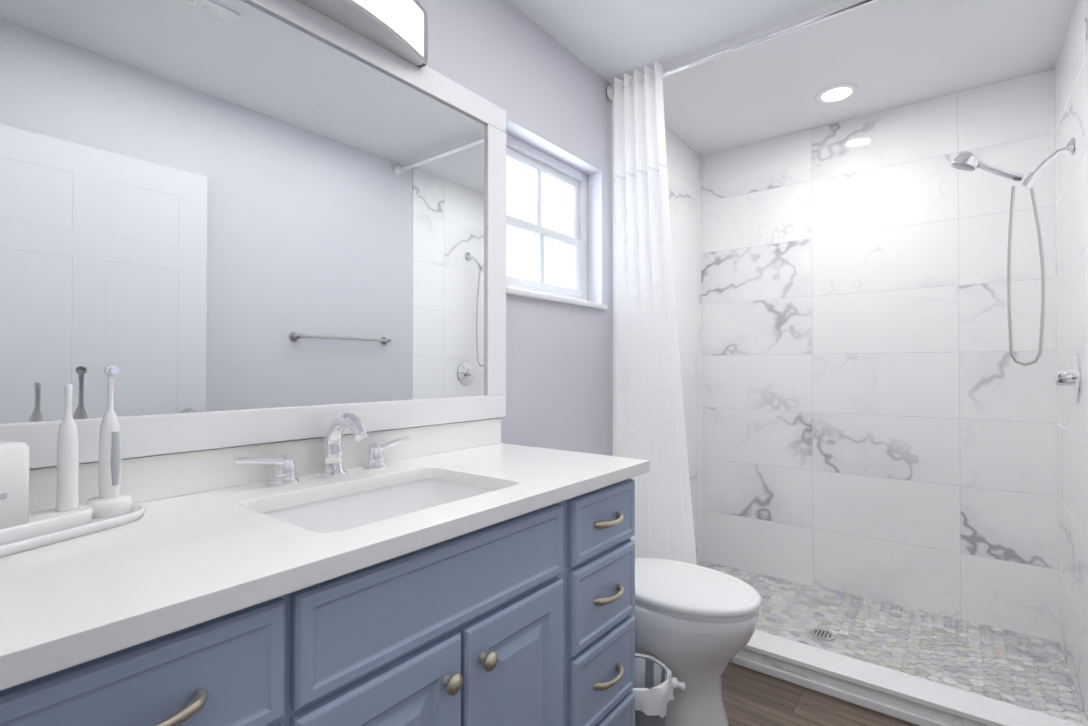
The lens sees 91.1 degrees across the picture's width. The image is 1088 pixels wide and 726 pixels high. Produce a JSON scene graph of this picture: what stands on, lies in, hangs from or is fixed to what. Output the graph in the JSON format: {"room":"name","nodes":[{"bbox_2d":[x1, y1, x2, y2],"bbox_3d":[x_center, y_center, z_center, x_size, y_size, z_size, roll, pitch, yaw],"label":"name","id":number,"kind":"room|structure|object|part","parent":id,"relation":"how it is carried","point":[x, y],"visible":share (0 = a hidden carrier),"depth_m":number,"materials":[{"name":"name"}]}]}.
{"room":"bathroom","nodes":[
{"label":"bathroom","id":0,"kind":"room"},
{"bbox_2d":[418,0,612,455],"bbox_3d":[-0.429,-0.028,1.527,0.120,2.440,4.540,0,-1,38],"label":"wall","id":1,"kind":"structure","parent":0,"point":[543,89],"depth_m":2.02,"materials":[{"name":"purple paint"}]},
{"bbox_2d":[0,0,505,468],"bbox_3d":[-0.533,-0.335,1.271,0.028,1.020,1.296,0,-1,38],"label":"mirror","id":2,"kind":"object","parent":1,"relation":"attached to","point":[228,223],"visible":0.94,"depth_m":1.12,"materials":[{"name":"white mirror"}]},
{"bbox_2d":[29,418,503,512],"bbox_3d":[-0.540,0.218,1.262,0.019,0.083,1.282,0,-1,38],"label":"backsplash","id":3,"kind":"structure","parent":1,"relation":"attached to","point":[153,477],"depth_m":1.06,"materials":[{"name":"white stone"}]},
{"bbox_2d":[299,0,427,68],"bbox_3d":[-0.513,-0.900,1.233,0.112,0.150,0.620,0,-1,38],"label":"sconce","id":4,"kind":"object","parent":1,"relation":"attached to","point":[399,28],"visible":1,"depth_m":1.35,"materials":[{"name":"white glass"}]},
{"bbox_2d":[506,133,586,300],"bbox_3d":[-0.015,-0.543,2.122,0.040,0.580,0.620,0,-1,38],"label":"window","id":5,"kind":"structure","parent":1,"relation":"in","point":[546,223],"depth_m":2.15,"materials":[{"name":"white glass"}]},
{"bbox_3d":[-0.024,-0.543,2.129,0.002,0.510,0.550,0,-1,38],"label":"glass","id":6,"kind":"part","parent":5,"relation":"part of","materials":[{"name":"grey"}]},
{"bbox_2d":[506,286,607,309],"bbox_3d":[0.029,-0.243,2.085,0.122,0.025,0.660,0,-1,38],"label":"window sill","id":7,"kind":"structure","parent":1,"relation":"attached to","point":[512,291],"depth_m":2.00,"materials":[{"name":"white wood"}]},
{"bbox_2d":[665,128,701,563],"bbox_3d":[0.649,-0.017,2.812,0.008,2.440,0.932,0,-1,38],"label":"wall tile","id":8,"kind":"structure","parent":1,"relation":"attached to","point":[684,172],"depth_m":3.04,"materials":[{"name":"tile"}]},
{"bbox_2d":[508,0,1075,155],"bbox_3d":[0.195,-1.278,0.979,1.550,0.050,4.420,0,-1,38],"label":"ceiling","id":9,"kind":"structure","parent":0,"point":[883,55],"depth_m":2.13,"materials":[{"name":"white paint"}]},
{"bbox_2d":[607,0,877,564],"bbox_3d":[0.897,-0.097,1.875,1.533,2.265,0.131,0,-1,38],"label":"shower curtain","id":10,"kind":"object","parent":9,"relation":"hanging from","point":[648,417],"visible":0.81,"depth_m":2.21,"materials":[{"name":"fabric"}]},
{"bbox_3d":[0.899,-1.195,1.887,1.533,0.060,0.060,0,-1,38],"label":"rod","id":11,"kind":"part","parent":10,"relation":"part of","materials":[{"name":"silver metal"}]},
{"bbox_2d":[815,83,858,103],"bbox_3d":[1.344,-1.236,2.454,0.176,0.008,0.176,0,-1,38],"label":"recessed light","id":12,"kind":"object","parent":9,"relation":"in","point":[836,93],"visible":1,"depth_m":2.44,"materials":[{"name":"white"}]},
{"bbox_2d":[722,662,918,725],"bbox_3d":[-0.090,1.209,0.590,1.550,0.050,3.490,0,-1,38],"label":"floor","id":13,"kind":"structure","parent":0,"point":[750,697],"depth_m":1.86,"materials":[{"name":"wood"}]},
{"bbox_2d":[0,468,649,725],"bbox_3d":[-0.334,0.738,1.083,0.560,0.900,1.255,0,-1,38],"label":"bathroom vanity","id":14,"kind":"object","parent":13,"relation":"on","point":[473,573],"depth_m":0.84,"materials":[{"name":"blue"}]},
{"bbox_2d":[0,444,649,675],"bbox_3d":[-0.328,0.273,1.097,0.557,0.030,1.282,0,-1,38],"label":"countertop","id":15,"kind":"structure","parent":14,"relation":"on","point":[193,551],"depth_m":0.75,"materials":[{"name":"white stone"}]},
{"bbox_2d":[0,503,145,556],"bbox_3d":[-0.753,0.247,0.750,0.120,0.015,0.355,0,-1,18],"label":"tray","id":16,"kind":"object","parent":15,"relation":"on","point":[97,525],"visible":0.5,"depth_m":0.78,"materials":[{"name":"white ceramic"}]},
{"bbox_2d":[0,384,93,545],"bbox_3d":[-0.752,0.139,0.755,0.072,0.215,0.195,0,-1,18],"label":"electric toothbrush","id":17,"kind":"object","parent":16,"relation":"on","point":[19,521],"visible":1,"depth_m":0.77,"materials":[{"name":"white plastic"}]},
{"bbox_2d":[85,365,132,518],"bbox_3d":[-0.713,0.126,0.877,0.062,0.244,0.062,0,-1,38],"label":"brush","id":18,"kind":"object","parent":16,"relation":"on","point":[110,501],"visible":1,"depth_m":0.87,"materials":[{"name":"white plastic"}]},
{"bbox_2d":[228,412,415,487],"bbox_3d":[-0.452,0.185,1.209,0.158,0.148,0.428,0,-1,38],"label":"faucet","id":19,"kind":"object","parent":15,"relation":"on","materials":[{"name":"silver metal"}]},
{"bbox_2d":[272,472,491,523],"bbox_3d":[-0.307,0.356,1.068,0.318,0.160,0.468,0,-1,38],"label":"sink","id":20,"kind":"object","parent":15,"relation":"in","point":[357,503],"depth_m":1.22,"materials":[{"name":"white ceramic"}]},
{"bbox_2d":[632,653,685,725],"bbox_3d":[0.281,1.054,1.590,0.232,0.277,0.215,0,-1,38],"label":"trash can","id":21,"kind":"object","parent":13,"relation":"on","point":[656,683],"visible":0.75,"depth_m":1.54,"materials":[{"name":"grey"}]},
{"bbox_2d":[631,558,761,725],"bbox_3d":[0.390,0.829,1.878,0.715,0.733,0.390,0,-1,38],"label":"toilet","id":22,"kind":"object","parent":13,"relation":"on","point":[696,627],"visible":0.42,"depth_m":1.69,"materials":[{"name":"white ceramic"}]},
{"bbox_3d":[0.453,0.762,1.830,0.556,0.038,0.380,0,-1,38],"label":"seat","id":23,"kind":"part","parent":22,"relation":"part of","materials":[{"name":"white plastic"}]},
{"bbox_2d":[730,630,1084,725],"bbox_3d":[1.017,1.151,2.019,1.534,0.090,0.150,0,-1,38],"label":"curb","id":24,"kind":"object","parent":13,"relation":"on","point":[919,701],"visible":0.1,"depth_m":1.85,"materials":[{"name":"white stone"}]},
{"bbox_2d":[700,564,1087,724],"bbox_3d":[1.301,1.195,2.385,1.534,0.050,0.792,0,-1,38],"label":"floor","id":25,"kind":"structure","parent":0,"point":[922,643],"depth_m":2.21,"materials":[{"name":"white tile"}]},
{"bbox_2d":[697,561,1087,725],"bbox_3d":[1.303,1.167,2.388,1.532,0.001,0.782,0,-1,38],"label":"shower floor","id":26,"kind":"structure","parent":25,"relation":"on","point":[866,605],"depth_m":2.22,"materials":[{"name":"tile"}]},
{"bbox_2d":[810,628,835,639],"bbox_3d":[1.198,1.164,2.293,0.100,0.004,0.100,0,-1,38],"label":"shower drain","id":27,"kind":"object","parent":26,"relation":"in","point":[822,634],"visible":1,"depth_m":2.29,"materials":[{"name":"silver metal"}]},
{"bbox_3d":[1.585,-0.017,2.762,1.550,2.440,0.120,0,-1,38],"label":"wall","id":28,"kind":"structure","parent":0,"visible":0},
{"bbox_2d":[701,69,1058,641],"bbox_3d":[1.546,-0.017,2.712,1.550,2.440,0.008,0,-1,38],"label":"wall tile","id":29,"kind":"structure","parent":28,"relation":"attached to","point":[879,413],"depth_m":2.60,"materials":[{"name":"tile"}]},
{"bbox_3d":[0.892,-0.037,0.504,0.120,2.440,4.540,0,-1,38],"label":"wall","id":30,"kind":"structure","parent":0,"visible":0},
{"bbox_2d":[1054,0,1087,719],"bbox_3d":[1.867,-0.025,1.868,0.008,2.440,0.932,0,-1,38],"label":"wall tile","id":31,"kind":"structure","parent":30,"relation":"attached to","point":[1071,121],"depth_m":1.91,"materials":[{"name":"tile"}]},
{"bbox_2d":[949,137,1074,365],"bbox_3d":[1.736,-0.403,1.991,0.352,0.829,0.096,0,-1,38],"label":"shower head","id":32,"kind":"object","parent":31,"relation":"attached to","point":[967,161],"visible":1,"depth_m":1.98},
{"bbox_2d":[1054,354,1080,402],"bbox_3d":[1.838,0.055,1.882,0.057,0.170,0.171,0,-1,38],"label":"shower valve","id":33,"kind":"object","parent":31,"relation":"attached to","point":[1071,378],"visible":1,"depth_m":1.85,"materials":[{"name":"silver metal"}]}
]}

